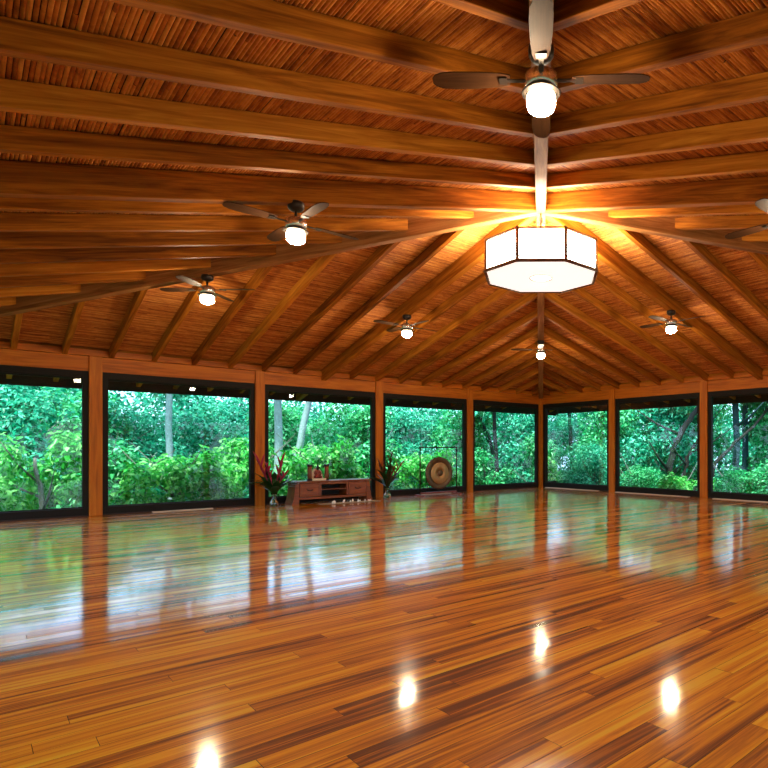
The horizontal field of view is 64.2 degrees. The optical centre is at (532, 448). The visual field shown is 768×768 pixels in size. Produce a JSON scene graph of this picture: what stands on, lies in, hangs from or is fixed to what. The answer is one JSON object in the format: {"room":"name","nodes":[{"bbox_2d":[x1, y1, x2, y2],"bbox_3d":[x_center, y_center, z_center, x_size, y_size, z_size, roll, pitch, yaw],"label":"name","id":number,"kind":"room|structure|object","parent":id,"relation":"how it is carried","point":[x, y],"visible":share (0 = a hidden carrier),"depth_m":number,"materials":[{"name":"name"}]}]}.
{"room":"exercise studio","nodes":[
{"label":"exercise studio","id":0,"kind":"room"},
{"bbox_2d":[0,339,542,515],"bbox_3d":[-4.921,-0.329,13.836,14.730,3.130,0.230,0,0,-44],"label":"wall","id":1,"kind":"structure","parent":0,"point":[97,361],"depth_m":12.52,"materials":[{"name":"brown wood"}]},
{"bbox_2d":[0,365,88,520],"bbox_3d":[-9.116,-0.101,9.808,2.696,2.634,0.104,0,0,-44],"label":"window","id":2,"kind":"structure","parent":1,"relation":"in","point":[4,369],"depth_m":10.52,"materials":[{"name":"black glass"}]},
{"bbox_2d":[103,372,254,513],"bbox_3d":[-7.035,-0.101,11.829,2.696,2.634,0.104,0,0,-44],"label":"window","id":3,"kind":"structure","parent":1,"relation":"in","point":[117,377],"depth_m":11.69,"materials":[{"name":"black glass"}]},
{"bbox_2d":[0,487,531,521],"bbox_3d":[-4.956,1.236,13.850,14.300,0.039,0.100,0,0,-44],"label":"baseboard","id":4,"kind":"structure","parent":1,"relation":"attached to","point":[522,487],"depth_m":11.95,"materials":[{"name":"brown wood"}]},
{"bbox_2d":[265,384,374,503],"bbox_3d":[-4.955,-0.101,13.849,2.696,2.634,0.104,0,0,-44],"label":"window","id":5,"kind":"structure","parent":1,"relation":"in","point":[268,388],"depth_m":13.79,"materials":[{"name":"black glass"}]},
{"bbox_2d":[383,393,466,495],"bbox_3d":[-2.874,-0.101,15.869,2.696,2.634,0.104,0,0,-44],"label":"window","id":6,"kind":"structure","parent":1,"relation":"in","point":[389,396],"depth_m":15.95,"materials":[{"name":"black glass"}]},
{"bbox_2d":[473,400,538,490],"bbox_3d":[-0.793,-0.101,17.889,2.696,2.634,0.104,0,0,-44],"label":"window","id":7,"kind":"structure","parent":1,"relation":"in","point":[535,407],"depth_m":18.09,"materials":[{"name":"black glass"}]},
{"bbox_2d":[0,0,767,414],"bbox_3d":[0.130,-2.517,8.613,17.560,2.620,17.560,0,0,-44],"label":"ceiling","id":8,"kind":"structure","parent":0,"point":[127,127],"depth_m":6.07,"materials":[{"name":"wood"}]},
{"bbox_2d":[160,274,254,304],"bbox_3d":[-4.820,-2.354,8.686,1.025,0.426,1.025,0,0,-44],"label":"ceiling fan","id":9,"kind":"object","parent":8,"relation":"hanging from","point":[207,294],"visible":1,"depth_m":8.63,"materials":[{"name":"brown wood"}]},
{"bbox_2d":[222,200,358,244],"bbox_3d":[-2.460,-2.346,6.098,1.025,0.426,1.025,0,0,1],"label":"ceiling fan","id":10,"kind":"object","parent":8,"relation":"hanging from","point":[294,230],"visible":0.99,"depth_m":6.01,"materials":[{"name":"brown wood"}]},
{"bbox_2d":[373,314,434,337],"bbox_3d":[-2.399,-2.341,11.217,1.025,0.426,1.025,0,0,1],"label":"ceiling fan","id":11,"kind":"object","parent":8,"relation":"hanging from","point":[406,328],"visible":1,"depth_m":11.14,"materials":[{"name":"brown wood"}]},
{"bbox_2d":[483,213,597,292],"bbox_3d":[0.130,-2.989,8.613,1.630,0.985,1.630,0,0,-44],"label":"lantern","id":12,"kind":"object","parent":8,"relation":"hanging from","point":[519,260],"visible":1,"depth_m":8.12,"materials":[{"name":"white glass"}]},
{"bbox_2d":[487,262,594,291],"bbox_3d":[0.130,-2.517,8.613,1.556,0.008,1.556,0,0,-44],"label":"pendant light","id":13,"kind":"object","parent":12,"relation":"on","point":[512,276],"depth_m":8.55,"materials":[{"name":"white glass"}]},
{"bbox_2d":[511,340,570,358],"bbox_3d":[0.205,-2.321,13.746,1.025,0.426,1.025,0,0,-44],"label":"ceiling fan","id":14,"kind":"object","parent":8,"relation":"hanging from","point":[540,350],"visible":1,"depth_m":13.68,"materials":[{"name":"brown wood"}]},
{"bbox_2d":[432,0,650,137],"bbox_3d":[0.058,-2.375,3.777,1.025,0.426,1.025,0,0,-44],"label":"ceiling fan","id":15,"kind":"object","parent":8,"relation":"hanging from","point":[541,91],"visible":1,"depth_m":3.73,"materials":[{"name":"brown wood"}]},
{"bbox_2d":[640,310,703,333],"bbox_3d":[2.619,-2.382,11.030,1.025,0.426,1.025,0,0,1],"label":"ceiling fan","id":16,"kind":"object","parent":8,"relation":"hanging from","point":[671,324],"visible":1,"depth_m":10.96,"materials":[{"name":"brown wood"}]},
{"bbox_2d":[725,198,767,238],"bbox_3d":[2.644,-2.346,6.023,1.025,0.426,1.025,0,0,1],"label":"ceiling fan","id":17,"kind":"object","parent":8,"relation":"hanging from","point":[762,204],"visible":1,"depth_m":6.26,"materials":[{"name":"brown wood"}]},
{"bbox_2d":[0,487,767,767],"bbox_3d":[0.130,1.411,8.613,14.900,0.351,14.900,0,0,-44],"label":"floor","id":18,"kind":"structure","parent":0,"point":[534,627],"depth_m":3.79,"materials":[{"name":"brown wood"}]},
{"bbox_2d":[152,508,212,512],"bbox_3d":[-6.971,1.229,11.705,1.060,0.014,0.110,0,0,-44],"label":"floor vent","id":19,"kind":"object","parent":18,"relation":"in","point":[199,508],"visible":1,"depth_m":11.64,"materials":[{"name":"grey metal"}]},
{"bbox_2d":[248,452,296,506],"bbox_3d":[-5.488,0.641,12.411,1.036,1.189,1.074,0,0,-44],"label":"flower vase","id":20,"kind":"object","parent":18,"relation":"on","point":[273,484],"visible":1,"depth_m":12.39,"materials":[{"name":"clear glass"}]},
{"bbox_2d":[285,478,372,505],"bbox_3d":[-4.646,0.979,13.502,1.936,0.515,0.481,0,0,-44],"label":"console","id":21,"kind":"object","parent":18,"relation":"on","point":[354,487],"visible":0.94,"depth_m":13.41},
{"bbox_2d":[307,464,312,480],"bbox_3d":[-4.998,0.538,13.154,0.132,0.365,0.132,0,0,-44],"label":"wooden pillar","id":22,"kind":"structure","parent":21,"relation":"on","point":[309,466],"depth_m":13.12,"materials":[{"name":"brown wood"}]},
{"bbox_2d":[312,465,325,480],"bbox_3d":[-4.875,0.541,13.308,0.320,0.360,0.190,0,0,-44],"label":"figurine","id":23,"kind":"object","parent":21,"relation":"on","point":[317,475],"visible":1,"depth_m":13.28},
{"bbox_2d":[324,464,329,479],"bbox_3d":[-4.715,0.538,13.429,0.132,0.365,0.132,0,0,-44],"label":"wooden pillar","id":24,"kind":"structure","parent":21,"relation":"on","point":[326,466],"depth_m":13.40,"materials":[{"name":"brown wood"}]},
{"bbox_2d":[322,487,345,489],"bbox_3d":[-4.653,0.921,13.510,0.598,0.020,0.370,0,0,-44],"label":"shelf","id":25,"kind":"object","parent":21,"relation":"attached to","point":[323,488],"depth_m":13.61,"materials":[{"name":"brown wood"}]},
{"bbox_2d":[320,500,379,504],"bbox_3d":[-4.171,1.227,13.386,1.472,0.010,0.340,0,0,-44],"label":"cloth","id":26,"kind":"object","parent":18,"relation":"on","point":[363,500],"visible":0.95,"depth_m":13.30,"materials":[{"name":"beige fabric"}]},
{"bbox_2d":[367,451,403,498],"bbox_3d":[-3.623,0.631,14.335,1.006,1.210,0.732,0,0,1],"label":"flower vase","id":27,"kind":"object","parent":18,"relation":"on","point":[387,477],"visible":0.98,"depth_m":14.35,"materials":[{"name":"clear glass"}]},
{"bbox_2d":[415,447,461,496],"bbox_3d":[-2.490,0.593,15.617,1.230,1.286,0.400,0,0,-44],"label":"stand","id":28,"kind":"object","parent":18,"relation":"on","point":[455,491],"visible":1,"depth_m":15.37,"materials":[{"name":"brown metal"}]},
{"bbox_2d":[425,449,451,488],"bbox_3d":[-2.471,0.523,15.619,0.860,1.116,0.115,0,0,-44],"label":"gong","id":29,"kind":"object","parent":28,"relation":"hanging from","point":[438,472],"visible":1,"depth_m":15.57,"materials":[{"name":"brown metal"}]},
{"bbox_2d":[545,487,598,490],"bbox_3d":[1.188,1.229,17.808,0.110,0.014,2.120,0,0,-44],"label":"floor vent","id":30,"kind":"object","parent":18,"relation":"in","point":[545,487],"visible":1,"depth_m":17.64,"materials":[{"name":"grey metal"}]},
{"bbox_2d":[617,492,689,496],"bbox_3d":[3.187,1.229,15.749,0.110,0.014,2.320,0,0,-44],"label":"floor vent","id":31,"kind":"object","parent":18,"relation":"in","point":[617,492],"visible":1,"depth_m":15.63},
{"bbox_2d":[712,498,767,502],"bbox_3d":[5.200,1.229,13.676,0.110,0.014,2.100,0,0,-44],"label":"floor vent","id":32,"kind":"object","parent":18,"relation":"in","point":[712,498],"visible":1,"depth_m":13.85,"materials":[{"name":"grey metal"}]},
{"bbox_2d":[543,368,767,497],"bbox_3d":[5.411,-0.329,13.602,0.230,3.130,14.500,0,0,-44],"label":"wall","id":33,"kind":"structure","parent":0,"point":[743,379],"depth_m":15.32,"materials":[{"name":"brown wood"}]},
{"bbox_2d":[543,399,608,490],"bbox_3d":[1.325,-0.101,17.858,0.104,2.634,2.696,0,0,-44],"label":"window","id":34,"kind":"structure","parent":33,"relation":"in","point":[551,412],"depth_m":18.48,"materials":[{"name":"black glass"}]},
{"bbox_2d":[615,392,699,496],"bbox_3d":[3.345,-0.101,15.778,0.104,2.634,2.696,0,0,-44],"label":"window","id":35,"kind":"structure","parent":33,"relation":"in","point":[686,396],"depth_m":15.80,"materials":[{"name":"black metal"}]},
{"bbox_2d":[554,487,767,501],"bbox_3d":[5.367,1.236,13.698,0.100,0.039,14.300,0,0,-44],"label":"baseboard","id":36,"kind":"structure","parent":33,"relation":"attached to","point":[554,487],"depth_m":15.58,"materials":[{"name":"brown wood"}]},
{"bbox_2d":[708,387,767,500],"bbox_3d":[5.365,-0.101,13.697,0.104,2.634,2.696,0,0,-44],"label":"window","id":37,"kind":"structure","parent":33,"relation":"in","point":[754,391],"depth_m":14.38,"materials":[{"name":"black metal"}]},
{"label":"outside","id":38,"kind":"structure","parent":0,"visible":0},
{"label":"ground","id":39,"kind":"structure","parent":38,"visible":0},
{"bbox_2d":[0,384,79,509],"bbox_3d":[-13.084,0.383,14.495,3.580,4.924,3.490,0,0,-10],"label":"leafy tree","id":40,"kind":"object","parent":39,"relation":"on","point":[12,404],"visible":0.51,"depth_m":14.31,"materials":[{"name":"teal plant"}]},
{"bbox_2d":[0,426,81,510],"bbox_3d":[-10.567,1.165,12.619,2.336,3.372,2.551,0,0,-44],"label":"shrub","id":41,"kind":"object","parent":39,"relation":"on","point":[8,471],"visible":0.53,"depth_m":12.58,"materials":[{"name":"green plant"}]},
{"bbox_2d":[0,387,134,504],"bbox_3d":[-13.459,0.455,17.142,3.325,4.768,3.108,0,0,-44],"label":"leafy tree","id":42,"kind":"object","parent":39,"relation":"on","point":[77,421],"visible":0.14,"depth_m":16.97,"materials":[{"name":"green plant"}]},
{"bbox_2d":[34,399,165,496],"bbox_3d":[-12.590,0.630,17.406,3.580,4.415,3.490,0,0,-1],"label":"leafy tree","id":43,"kind":"object","parent":39,"relation":"on","point":[141,433],"visible":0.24,"depth_m":17.70,"materials":[{"name":"teal plant"}]},
{"bbox_2d":[46,435,174,508],"bbox_3d":[-9.966,1.243,13.716,2.314,3.191,2.433,0,0,27],"label":"shrub","id":44,"kind":"object","parent":39,"relation":"on","point":[116,458],"visible":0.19,"depth_m":13.51,"materials":[{"name":"green plant"}]},
{"bbox_2d":[108,438,237,504],"bbox_3d":[-8.568,1.296,14.114,2.642,3.102,2.416,0,0,-24],"label":"shrub","id":45,"kind":"object","parent":39,"relation":"on","point":[199,482],"visible":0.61,"depth_m":13.94,"materials":[{"name":"green plant"}]},
{"bbox_2d":[147,393,208,498],"bbox_3d":[-10.204,-1.366,15.753,3.802,8.414,4.223,0,0,-44],"label":"tree","id":46,"kind":"object","parent":39,"relation":"on","point":[168,398],"visible":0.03,"depth_m":15.98,"materials":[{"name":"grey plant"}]},
{"bbox_2d":[143,395,248,501],"bbox_3d":[-11.124,0.503,19.806,3.751,4.674,3.279,0,0,-44],"label":"leafy tree","id":47,"kind":"object","parent":39,"relation":"on","point":[201,427],"visible":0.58,"depth_m":19.29,"materials":[{"name":"teal plant"}]},
{"bbox_2d":[212,434,291,499],"bbox_3d":[-7.703,1.216,16.022,2.459,3.270,2.324,0,0,-44],"label":"shrub","id":48,"kind":"object","parent":39,"relation":"on","point":[236,468],"visible":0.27,"depth_m":15.88,"materials":[{"name":"green plant"}]},
{"bbox_2d":[274,400,282,473],"bbox_3d":[-7.598,-0.596,17.635,2.768,6.880,2.982,0,0,-44],"label":"tree","id":49,"kind":"object","parent":39,"relation":"on","point":[278,428],"visible":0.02,"depth_m":17.43,"materials":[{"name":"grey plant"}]},
{"bbox_2d":[245,400,324,494],"bbox_3d":[-8.763,0.507,21.108,3.059,4.664,3.376,0,0,-44],"label":"leafy tree","id":50,"kind":"object","parent":39,"relation":"on","point":[289,420],"visible":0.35,"depth_m":20.30,"materials":[{"name":"green plant"}]},
{"bbox_2d":[288,402,311,477],"bbox_3d":[-6.522,-0.382,17.639,2.403,6.448,2.615,0,0,-44],"label":"tree","id":51,"kind":"object","parent":39,"relation":"on","point":[303,423],"visible":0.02,"depth_m":17.42,"materials":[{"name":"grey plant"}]},
{"bbox_2d":[269,432,366,495],"bbox_3d":[-6.181,1.152,16.721,2.367,3.385,2.890,0,0,32],"label":"shrub","id":52,"kind":"object","parent":39,"relation":"on","point":[339,468],"visible":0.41,"depth_m":16.50,"materials":[{"name":"green plant"}]},
{"bbox_2d":[307,402,394,477],"bbox_3d":[-6.652,0.455,21.176,3.486,4.769,3.029,0,0,-44],"label":"leafy tree","id":53,"kind":"object","parent":39,"relation":"on","point":[357,435],"visible":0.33,"depth_m":20.77,"materials":[{"name":"green plant"}]},
{"bbox_2d":[338,429,405,489],"bbox_3d":[-5.007,1.079,18.341,2.432,3.525,2.415,0,0,7],"label":"shrub","id":54,"kind":"object","parent":39,"relation":"on","point":[363,458],"visible":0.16,"depth_m":17.89,"materials":[{"name":"green plant"}]},
{"bbox_2d":[0,385,760,498],"bbox_3d":[-3.884,-1.648,27.426,55.157,10.860,24.632,0,0,-12],"label":"foliage","id":55,"kind":"object","parent":39,"relation":"on","point":[502,434],"visible":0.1,"depth_m":28.24,"materials":[{"name":"teal plant"}]},
{"bbox_2d":[386,408,439,487],"bbox_3d":[-5.190,0.581,23.457,3.580,4.516,3.490,0,0,11],"label":"leafy tree","id":56,"kind":"object","parent":39,"relation":"on","point":[403,430],"visible":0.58,"depth_m":23.18,"materials":[{"name":"teal plant"}]},
{"bbox_2d":[388,440,461,488],"bbox_3d":[-3.650,1.293,19.316,2.865,3.148,2.355,0,0,-44],"label":"shrub","id":57,"kind":"object","parent":39,"relation":"on","point":[411,468],"visible":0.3,"depth_m":19.01,"materials":[{"name":"green plant"}]},
{"bbox_2d":[424,409,496,485],"bbox_3d":[-3.080,0.508,24.382,3.509,4.667,2.976,0,0,-44],"label":"leafy tree","id":58,"kind":"object","parent":39,"relation":"on","point":[442,433],"visible":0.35,"depth_m":23.95,"materials":[{"name":"green plant"}]},
{"bbox_2d":[457,410,499,477],"bbox_3d":[-2.344,-0.020,23.852,2.770,5.723,2.201,0,0,-44],"label":"tree","id":59,"kind":"object","parent":39,"relation":"on","point":[489,440],"visible":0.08,"depth_m":23.91,"materials":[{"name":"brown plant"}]},
{"bbox_2d":[453,447,516,484],"bbox_3d":[-1.811,1.386,22.505,2.411,2.917,2.346,0,0,22],"label":"shrub","id":60,"kind":"object","parent":39,"relation":"on","point":[481,464],"visible":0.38,"depth_m":22.12,"materials":[{"name":"green plant"}]},
{"bbox_2d":[475,411,533,476],"bbox_3d":[-1.169,0.370,22.770,3.161,4.949,3.347,0,0,-44],"label":"tree","id":61,"kind":"object","parent":39,"relation":"on","point":[493,413],"visible":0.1,"depth_m":22.61,"materials":[{"name":"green plant"}]},
{"bbox_2d":[516,430,566,482],"bbox_3d":[0.338,1.064,23.030,2.290,3.565,2.260,0,0,15],"label":"shrub","id":62,"kind":"object","parent":39,"relation":"on","point":[529,449],"visible":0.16,"depth_m":22.63,"materials":[{"name":"green plant"}]},
{"bbox_2d":[498,413,588,482],"bbox_3d":[0.508,0.331,27.215,4.160,5.012,4.594,0,0,-44],"label":"leafy tree","id":63,"kind":"object","parent":39,"relation":"on","point":[525,429],"visible":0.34,"depth_m":27.07,"materials":[{"name":"teal plant"}]},
{"bbox_2d":[533,412,606,477],"bbox_3d":[1.352,0.288,22.036,3.340,5.098,3.540,0,0,-44],"label":"tree","id":64,"kind":"object","parent":39,"relation":"on","point":[568,414],"visible":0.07,"depth_m":22.23,"materials":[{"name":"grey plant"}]},
{"bbox_2d":[560,437,623,484],"bbox_3d":[2.196,1.212,21.397,2.371,3.375,2.643,0,0,-3],"label":"shrub","id":65,"kind":"object","parent":39,"relation":"on","point":[591,459],"visible":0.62,"depth_m":21.11,"materials":[{"name":"teal plant"}]},
{"bbox_2d":[573,409,665,483],"bbox_3d":[3.782,0.133,24.840,4.333,5.420,3.432,0,0,17],"label":"leafy tree","id":66,"kind":"object","parent":39,"relation":"on","point":[625,426],"visible":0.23,"depth_m":24.77,"materials":[{"name":"green plant"}]},
{"bbox_2d":[620,453,662,487],"bbox_3d":[3.766,1.467,20.016,2.310,2.741,2.153,0,0,19],"label":"shrub","id":67,"kind":"object","parent":39,"relation":"on","point":[646,477],"visible":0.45,"depth_m":19.91,"materials":[{"name":"green plant"}]},
{"bbox_2d":[636,406,696,478],"bbox_3d":[5.725,-0.170,20.055,4.156,6.054,2.714,0,0,-7],"label":"tree","id":68,"kind":"object","parent":39,"relation":"on","point":[668,466],"visible":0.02,"depth_m":19.92,"materials":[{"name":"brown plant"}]},
{"bbox_2d":[620,404,727,491],"bbox_3d":[5.457,0.131,22.816,4.183,5.416,4.650,0,0,-44],"label":"leafy tree","id":69,"kind":"object","parent":39,"relation":"on","point":[662,416],"visible":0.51,"depth_m":22.44,"materials":[{"name":"teal plant"}]},
{"bbox_2d":[655,463,715,489],"bbox_3d":[4.803,1.604,18.868,2.540,2.504,2.323,0,0,-34],"label":"shrub","id":70,"kind":"object","parent":39,"relation":"on","point":[675,482],"visible":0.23,"depth_m":18.47,"materials":[{"name":"green plant"}]},
{"bbox_2d":[657,404,732,489],"bbox_3d":[6.819,-0.175,24.208,4.319,6.025,3.555,0,0,-44],"label":"leafy tree","id":71,"kind":"object","parent":39,"relation":"on","point":[690,467],"visible":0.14,"depth_m":23.04,"materials":[{"name":"green plant"}]},
{"bbox_2d":[664,406,737,480],"bbox_3d":[6.194,-0.056,20.093,2.259,5.787,3.171,0,0,34],"label":"tree","id":72,"kind":"object","parent":39,"relation":"on","point":[686,462],"visible":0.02,"depth_m":20.23,"materials":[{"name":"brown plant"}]},
{"bbox_2d":[716,402,763,483],"bbox_3d":[7.165,-0.764,20.862,2.762,7.212,2.967,0,0,-44],"label":"tree","id":73,"kind":"object","parent":39,"relation":"on","point":[735,408],"visible":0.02,"depth_m":20.66,"materials":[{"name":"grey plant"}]},
{"bbox_2d":[713,463,767,493],"bbox_3d":[6.270,1.606,17.423,2.158,2.467,2.311,0,0,17],"label":"shrub","id":74,"kind":"object","parent":39,"relation":"on","point":[754,480],"visible":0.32,"depth_m":17.18,"materials":[{"name":"green plant"}]},
{"bbox_2d":[713,402,767,476],"bbox_3d":[7.684,0.228,19.703,3.602,5.259,2.516,0,0,-26],"label":"tree","id":75,"kind":"object","parent":39,"relation":"on","point":[765,406],"visible":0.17,"depth_m":19.98,"materials":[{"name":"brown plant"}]},
{"bbox_2d":[742,403,760,483],"bbox_3d":[7.904,-0.862,21.884,2.656,7.417,3.141,0,0,-44],"label":"tree","id":76,"kind":"object","parent":39,"relation":"on","point":[745,443],"visible":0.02,"depth_m":21.56,"materials":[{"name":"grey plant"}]},
{"bbox_2d":[738,402,767,487],"bbox_3d":[9.405,-0.175,22.117,4.316,6.026,3.566,0,0,-44],"label":"leafy tree","id":77,"kind":"object","parent":39,"relation":"on","point":[760,440],"visible":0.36,"depth_m":21.18,"materials":[{"name":"green plant"}]},
{"bbox_2d":[747,460,767,493],"bbox_3d":[7.299,1.477,16.697,2.425,2.726,2.205,0,0,-2],"label":"shrub","id":78,"kind":"object","parent":39,"relation":"on","point":[766,465],"visible":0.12,"depth_m":16.84,"materials":[{"name":"green plant"}]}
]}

